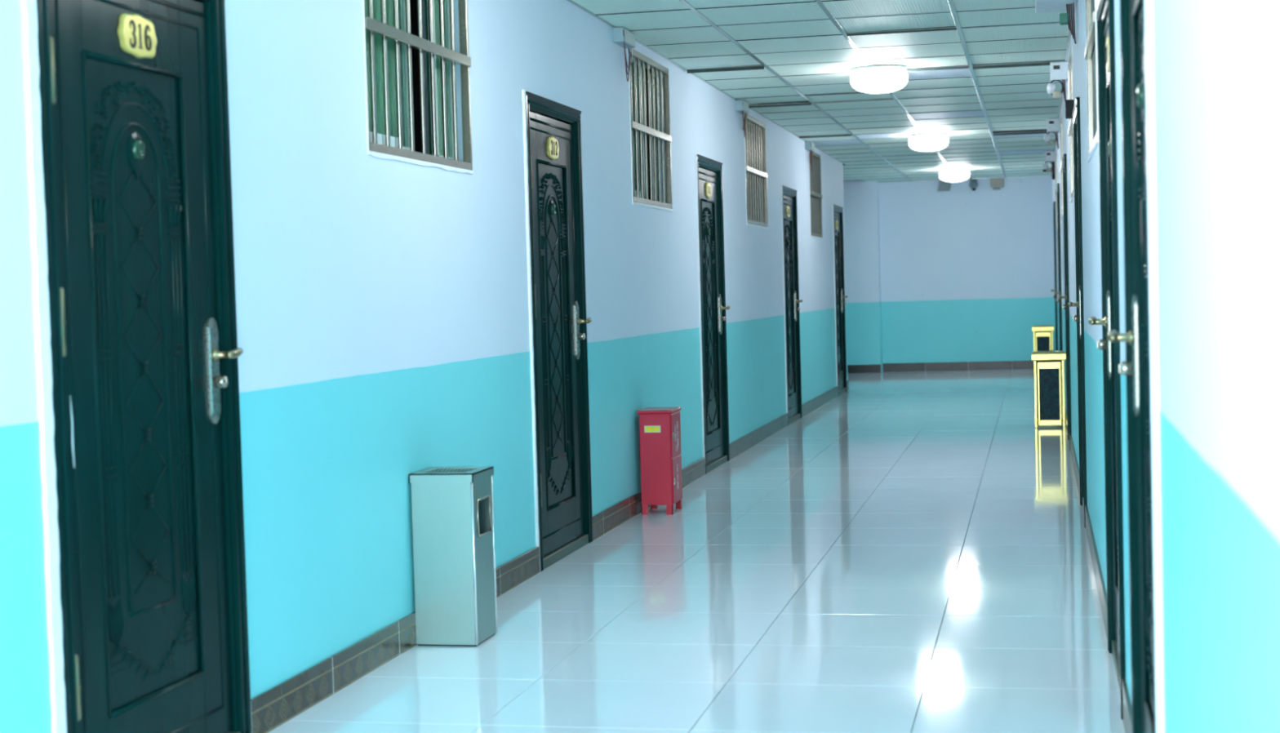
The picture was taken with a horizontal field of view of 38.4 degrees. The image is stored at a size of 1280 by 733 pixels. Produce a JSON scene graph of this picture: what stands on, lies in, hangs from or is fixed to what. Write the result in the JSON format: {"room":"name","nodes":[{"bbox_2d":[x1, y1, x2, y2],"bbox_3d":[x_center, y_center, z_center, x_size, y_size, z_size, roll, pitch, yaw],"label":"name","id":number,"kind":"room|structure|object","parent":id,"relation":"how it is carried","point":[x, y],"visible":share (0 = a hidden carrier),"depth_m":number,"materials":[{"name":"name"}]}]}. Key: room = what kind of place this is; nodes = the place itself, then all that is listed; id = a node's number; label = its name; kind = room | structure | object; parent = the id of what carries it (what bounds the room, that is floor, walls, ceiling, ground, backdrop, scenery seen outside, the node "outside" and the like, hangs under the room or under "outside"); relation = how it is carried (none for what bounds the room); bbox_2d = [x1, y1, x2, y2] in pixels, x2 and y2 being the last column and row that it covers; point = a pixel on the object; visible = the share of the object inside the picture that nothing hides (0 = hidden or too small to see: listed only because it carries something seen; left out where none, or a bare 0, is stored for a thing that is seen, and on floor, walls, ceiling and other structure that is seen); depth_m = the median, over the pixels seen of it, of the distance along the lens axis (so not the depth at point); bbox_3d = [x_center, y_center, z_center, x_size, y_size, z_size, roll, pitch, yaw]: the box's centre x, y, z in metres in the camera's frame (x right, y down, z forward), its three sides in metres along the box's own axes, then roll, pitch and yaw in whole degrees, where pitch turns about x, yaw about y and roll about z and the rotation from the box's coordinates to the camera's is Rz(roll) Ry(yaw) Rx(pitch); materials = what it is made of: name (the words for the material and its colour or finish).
{"room":"apartment building corridor","nodes":[
{"label":"apartment building corridor","id":0,"kind":"room"},
{"bbox_2d":[0,0,848,732],"bbox_3d":[-0.181,-0.521,9.785,0.200,2.665,23.080,-1,2,12],"label":"wall","id":1,"kind":"structure","parent":0,"point":[382,308],"depth_m":6.28,"materials":[{"name":"white paint"}]},
{"bbox_2d":[21,0,251,732],"bbox_3d":[-1.228,0.016,4.524,0.145,2.087,1.022,-1,2,12],"label":"door","id":2,"kind":"structure","parent":1,"relation":"in","point":[137,351],"depth_m":4.50,"materials":[{"name":"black metal"}]},
{"bbox_2d":[362,0,473,174],"bbox_3d":[-0.985,-1.136,6.626,0.432,1.000,1.240,-1,2,12],"label":"window","id":3,"kind":"structure","parent":1,"relation":"in","point":[394,44],"depth_m":6.64,"materials":[{"name":"white metal"}]},
{"bbox_2d":[424,0,431,155],"bbox_3d":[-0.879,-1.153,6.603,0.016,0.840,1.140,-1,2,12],"label":"bar","id":4,"kind":"object","parent":3,"relation":"hanging from","point":[428,61],"depth_m":6.94,"materials":[{"name":"silver metal"}]},
{"bbox_2d":[250,380,848,732],"bbox_3d":[-0.043,0.750,9.816,0.010,0.116,23.080,-1,2,12],"label":"baseboard","id":5,"kind":"structure","parent":1,"relation":"attached to","point":[279,704],"depth_m":6.09,"materials":[{"name":"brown tile"}]},
{"bbox_2d":[522,89,592,572],"bbox_3d":[-0.389,-0.169,8.411,0.145,2.087,1.000,-1,2,12],"label":"door","id":6,"kind":"structure","parent":1,"relation":"in","point":[552,130],"depth_m":8.44,"materials":[{"name":"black metal"}]},
{"bbox_2d":[612,26,635,81],"bbox_3d":[-0.066,-1.645,9.794,0.063,0.268,0.432,-1,2,12],"label":"junction box","id":7,"kind":"object","parent":1,"relation":"attached to","point":[622,37],"visible":1,"depth_m":9.66,"materials":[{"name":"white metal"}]},
{"bbox_2d":[627,48,672,212],"bbox_3d":[-0.135,-1.323,10.561,0.432,1.000,1.210,-1,2,12],"label":"window","id":8,"kind":"structure","parent":1,"relation":"in","point":[646,135],"depth_m":10.57,"materials":[{"name":"white metal"}]},
{"bbox_2d":[644,68,649,199],"bbox_3d":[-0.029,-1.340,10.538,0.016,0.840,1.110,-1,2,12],"label":"bar","id":9,"kind":"object","parent":8,"relation":"hanging from","point":[645,68],"depth_m":10.87,"materials":[{"name":"silver metal"}]},
{"bbox_2d":[694,153,730,474],"bbox_3d":[0.470,-0.358,12.385,0.145,2.087,1.000,-1,2,12],"label":"door","id":10,"kind":"structure","parent":1,"relation":"in","point":[708,171],"depth_m":12.47,"materials":[{"name":"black metal"}]},
{"bbox_2d":[734,99,748,137],"bbox_3d":[0.773,-1.831,13.680,0.063,0.269,0.432,-1,2,12],"label":"junction box","id":11,"kind":"object","parent":1,"relation":"attached to","point":[741,106],"visible":1,"depth_m":13.53,"materials":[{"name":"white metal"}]},
{"bbox_2d":[743,113,768,229],"bbox_3d":[0.715,-1.510,14.496,0.432,1.000,1.210,-1,2,12],"label":"window","id":12,"kind":"structure","parent":1,"relation":"in","point":[755,153],"depth_m":14.54,"materials":[{"name":"white metal"}]},
{"bbox_2d":[780,184,803,426],"bbox_3d":[1.329,-0.547,16.358,0.145,2.087,1.000,-1,2,12],"label":"door","id":13,"kind":"structure","parent":1,"relation":"in","point":[788,196],"depth_m":16.48,"materials":[{"name":"metal"}]},
{"bbox_2d":[804,141,814,170],"bbox_3d":[1.651,-2.024,17.742,0.063,0.269,0.432,-1,2,12],"label":"junction box","id":14,"kind":"object","parent":1,"relation":"attached to","point":[809,145],"visible":1,"depth_m":17.58,"materials":[{"name":"white metal"}]},
{"bbox_2d":[808,151,822,239],"bbox_3d":[1.552,-1.695,18.367,0.432,1.000,1.080,-1,2,12],"label":"window","id":15,"kind":"structure","parent":1,"relation":"in","point":[815,175],"depth_m":18.47,"materials":[{"name":"white paint"}]},
{"bbox_2d":[831,204,848,396],"bbox_3d":[2.189,-0.737,20.342,0.145,2.087,1.000,-1,2,12],"label":"door","id":16,"kind":"structure","parent":1,"relation":"in","point":[837,215],"depth_m":20.51,"materials":[{"name":"metal"}]},
{"bbox_2d":[269,368,1124,732],"bbox_3d":[0.498,0.768,11.861,4.917,0.121,27.600,-1,2,12],"label":"floor","id":17,"kind":"structure","parent":0,"point":[910,553],"depth_m":6.96,"materials":[{"name":"tile"}]},
{"bbox_2d":[408,466,497,646],"bbox_3d":[-0.653,0.664,6.466,0.232,0.600,0.248,-1,2,12],"label":"litter bin","id":18,"kind":"object","parent":17,"relation":"on","point":[453,526],"visible":1,"depth_m":6.36,"materials":[{"name":"metal"}]},
{"bbox_2d":[636,406,682,515],"bbox_3d":[0.116,0.511,10.031,0.194,0.566,0.280,-1,2,12],"label":"box","id":19,"kind":"object","parent":17,"relation":"on","point":[660,427],"visible":1,"depth_m":9.91,"materials":[{"name":"red metal"}]},
{"bbox_2d":[644,426,659,431],"bbox_3d":[0.067,0.337,9.898,0.080,0.029,0.001,-1,2,12],"label":"label","id":20,"kind":"object","parent":19,"relation":"attached to","point":[647,428],"depth_m":9.90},
{"bbox_2d":[1031,324,1053,351],"bbox_3d":[5.149,-0.214,23.458,0.272,0.620,0.272,-1,2,12],"label":"litter bin","id":21,"kind":"object","parent":17,"relation":"on","point":[1042,334],"visible":0.51,"depth_m":23.34,"materials":[{"name":"yellow metal"}]},
{"bbox_2d":[1031,350,1066,427],"bbox_3d":[3.358,0.184,15.076,0.272,0.620,0.272,-1,2,12],"label":"litter bin","id":22,"kind":"object","parent":17,"relation":"on","point":[1048,366],"visible":1,"depth_m":14.96,"materials":[{"name":"yellow metal"}]},
{"bbox_2d":[566,0,1076,182],"bbox_3d":[0.419,-1.967,11.735,4.917,0.222,27.624,-1,2,12],"label":"ceiling","id":23,"kind":"structure","parent":0,"point":[978,71],"depth_m":11.66,"materials":[{"name":"plastic"}]},
{"bbox_2d":[849,65,907,93],"bbox_3d":[1.531,-1.829,11.770,0.368,0.152,0.368,-1,2,12],"label":"ceiling lamp","id":24,"kind":"object","parent":23,"relation":"attached to","point":[871,79],"visible":1,"depth_m":11.63,"materials":[{"name":"white plastic"}]},
{"bbox_2d":[908,133,948,151],"bbox_3d":[2.692,-2.085,17.140,0.368,0.152,0.368,-1,2,12],"label":"ceiling lamp","id":25,"kind":"object","parent":23,"relation":"attached to","point":[929,141],"visible":1,"depth_m":17.00,"materials":[{"name":"white plastic"}]},
{"bbox_2d":[939,168,969,182],"bbox_3d":[3.852,-2.341,22.510,0.368,0.152,0.368,-1,2,12],"label":"ceiling lamp","id":26,"kind":"object","parent":23,"relation":"attached to","point":[953,175],"visible":1,"depth_m":22.37,"materials":[{"name":"white plastic"}]},
{"bbox_2d":[1035,0,1075,44],"bbox_3d":[2.024,-1.700,8.930,0.198,0.200,0.650,-1,2,12],"label":"exit sign","id":27,"kind":"object","parent":23,"relation":"hanging from","point":[1041,6],"visible":1,"depth_m":8.97,"materials":[{"name":"white plastic"}]},
{"bbox_2d":[843,175,1054,373],"bbox_3d":[3.376,-1.256,25.066,4.817,2.665,0.410,-1,2,12],"label":"wall","id":28,"kind":"structure","parent":0,"point":[961,273],"depth_m":24.92,"materials":[{"name":"white paint"}]},
{"bbox_2d":[847,360,1033,373],"bbox_3d":[3.296,0.023,25.062,4.595,0.116,0.270,-1,2,12],"label":"baseboard","id":29,"kind":"structure","parent":28,"relation":"attached to","point":[1006,365],"depth_m":24.97,"materials":[{"name":"brown tile"}]},
{"bbox_2d":[937,179,951,191],"bbox_3d":[4.123,-2.449,24.853,0.190,0.145,0.100,-1,2,12],"label":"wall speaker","id":30,"kind":"object","parent":28,"relation":"attached to","point":[944,185],"visible":0.79,"depth_m":24.81,"materials":[{"name":"grey plastic"}]},
{"bbox_2d":[968,178,977,191],"bbox_3d":[4.499,-2.446,24.772,0.120,0.155,0.118,-1,2,12],"label":"dome camera","id":31,"kind":"object","parent":28,"relation":"attached to","point":[973,184],"visible":1,"depth_m":24.73,"materials":[{"name":"grey plastic"}]},
{"bbox_2d":[990,177,1004,190],"bbox_3d":[4.805,-2.455,24.721,0.180,0.150,0.070,-1,2,12],"label":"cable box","id":32,"kind":"object","parent":28,"relation":"attached to","point":[996,184],"visible":1,"depth_m":24.69,"materials":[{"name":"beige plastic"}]},
{"bbox_2d":[1051,0,1279,732],"bbox_3d":[2.764,-0.667,11.303,0.200,2.665,27.300,-1,2,12],"label":"wall","id":33,"kind":"structure","parent":0,"point":[1216,63],"depth_m":2.43,"materials":[{"name":"white paint"}]},
{"bbox_2d":[1042,151,1055,175],"bbox_3d":[4.421,-2.195,19.870,0.137,0.258,0.189,-1,2,12],"label":"emergency light","id":34,"kind":"object","parent":33,"relation":"attached to","point":[1050,156],"visible":1,"depth_m":19.79,"materials":[{"name":"white plastic"}]},
{"bbox_2d":[1043,162,1054,179],"bbox_3d":[4.572,-2.200,20.548,0.130,0.220,0.060,-1,2,12],"label":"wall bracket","id":35,"kind":"object","parent":33,"relation":"attached to","point":[1053,175],"visible":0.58,"depth_m":20.51,"materials":[{"name":"black metal"}]},
{"bbox_2d":[1044,118,1060,149],"bbox_3d":[3.556,-2.004,15.867,0.137,0.258,0.189,-1,2,12],"label":"emergency light","id":36,"kind":"object","parent":33,"relation":"attached to","point":[1052,124],"visible":1,"depth_m":15.78,"materials":[{"name":"white plastic"}]},
{"bbox_2d":[1050,201,1057,350],"bbox_3d":[4.827,-0.844,21.229,0.150,2.080,0.970,-1,2,12],"label":"door","id":37,"kind":"structure","parent":33,"relation":"in","point":[1055,296],"depth_m":20.78,"materials":[{"name":"metal"}]},
{"bbox_2d":[1055,145,1057,234],"bbox_3d":[4.462,-1.792,18.738,0.432,1.000,1.220,-1,2,12],"label":"window","id":38,"kind":"structure","parent":33,"relation":"in","point":[1056,145],"depth_m":19.30,"materials":[{"name":"white metal"}]},
{"bbox_2d":[1046,62,1067,102],"bbox_3d":[2.670,-1.809,11.766,0.137,0.258,0.189,-1,2,12],"label":"emergency light","id":39,"kind":"object","parent":33,"relation":"attached to","point":[1058,70],"visible":0.93,"depth_m":11.68,"materials":[{"name":"white plastic"}]},
{"bbox_2d":[1053,183,1062,350],"bbox_3d":[3.973,-0.656,17.274,0.150,2.080,0.970,-1,2,12],"label":"door","id":40,"kind":"structure","parent":33,"relation":"in","point":[1059,300],"depth_m":16.82,"materials":[{"name":"metal"}]},
{"bbox_2d":[1059,109,1063,222],"bbox_3d":[3.610,-1.604,14.793,0.432,1.000,1.220,-1,2,12],"label":"window","id":41,"kind":"structure","parent":33,"relation":"in","point":[1061,115],"depth_m":15.35,"materials":[{"name":"white metal"}]},
{"bbox_2d":[1058,153,1071,448],"bbox_3d":[3.119,-0.467,13.320,0.150,2.080,0.970,-1,2,12],"label":"door","id":42,"kind":"structure","parent":33,"relation":"in","point":[1066,297],"depth_m":12.89,"materials":[{"name":"metal"}]},
{"bbox_2d":[1065,99,1074,119],"bbox_3d":[2.380,-1.425,10.182,0.047,0.095,0.120,-1,2,12],"label":"meter box","id":43,"kind":"object","parent":33,"relation":"attached to","point":[1069,104],"visible":0.83,"depth_m":10.12,"materials":[{"name":"black plastic"}]},
{"bbox_2d":[1067,42,1074,203],"bbox_3d":[2.758,-1.416,10.849,0.432,1.000,1.220,-1,2,12],"label":"window","id":44,"kind":"structure","parent":33,"relation":"in","point":[1070,131],"depth_m":11.40,"materials":[{"name":"white metal"}]},
{"bbox_2d":[1067,97,1087,528],"bbox_3d":[2.258,-0.278,9.336,0.150,2.080,0.970,-1,2,12],"label":"door","id":45,"kind":"structure","parent":33,"relation":"in","point":[1079,317],"depth_m":9.68,"materials":[{"name":"metal"}]},
{"bbox_2d":[1084,0,1098,162],"bbox_3d":[1.897,-1.226,6.865,0.432,1.000,1.220,-1,2,12],"label":"window","id":46,"kind":"structure","parent":33,"relation":"in","point":[1091,48],"depth_m":7.22,"materials":[{"name":"white metal"}]},
{"bbox_2d":[1065,408,1132,732],"bbox_3d":[2.697,0.608,11.378,0.010,0.116,27.300,-1,2,12],"label":"baseboard","id":47,"kind":"structure","parent":33,"relation":"attached to","point":[1126,704],"depth_m":6.91,"materials":[{"name":"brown tile"}]},
{"bbox_2d":[1088,0,1125,719],"bbox_3d":[1.420,-0.093,5.460,0.150,2.080,0.970,-1,2,12],"label":"door","id":48,"kind":"structure","parent":33,"relation":"in","point":[1110,320],"depth_m":5.72,"materials":[{"name":"metal"}]},
{"bbox_2d":[1106,0,1164,732],"bbox_3d":[1.081,-0.022,3.891,0.150,2.087,1.000,-1,2,12],"label":"door","id":49,"kind":"structure","parent":33,"relation":"in","point":[1140,366],"depth_m":4.12,"materials":[{"name":"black metal"}]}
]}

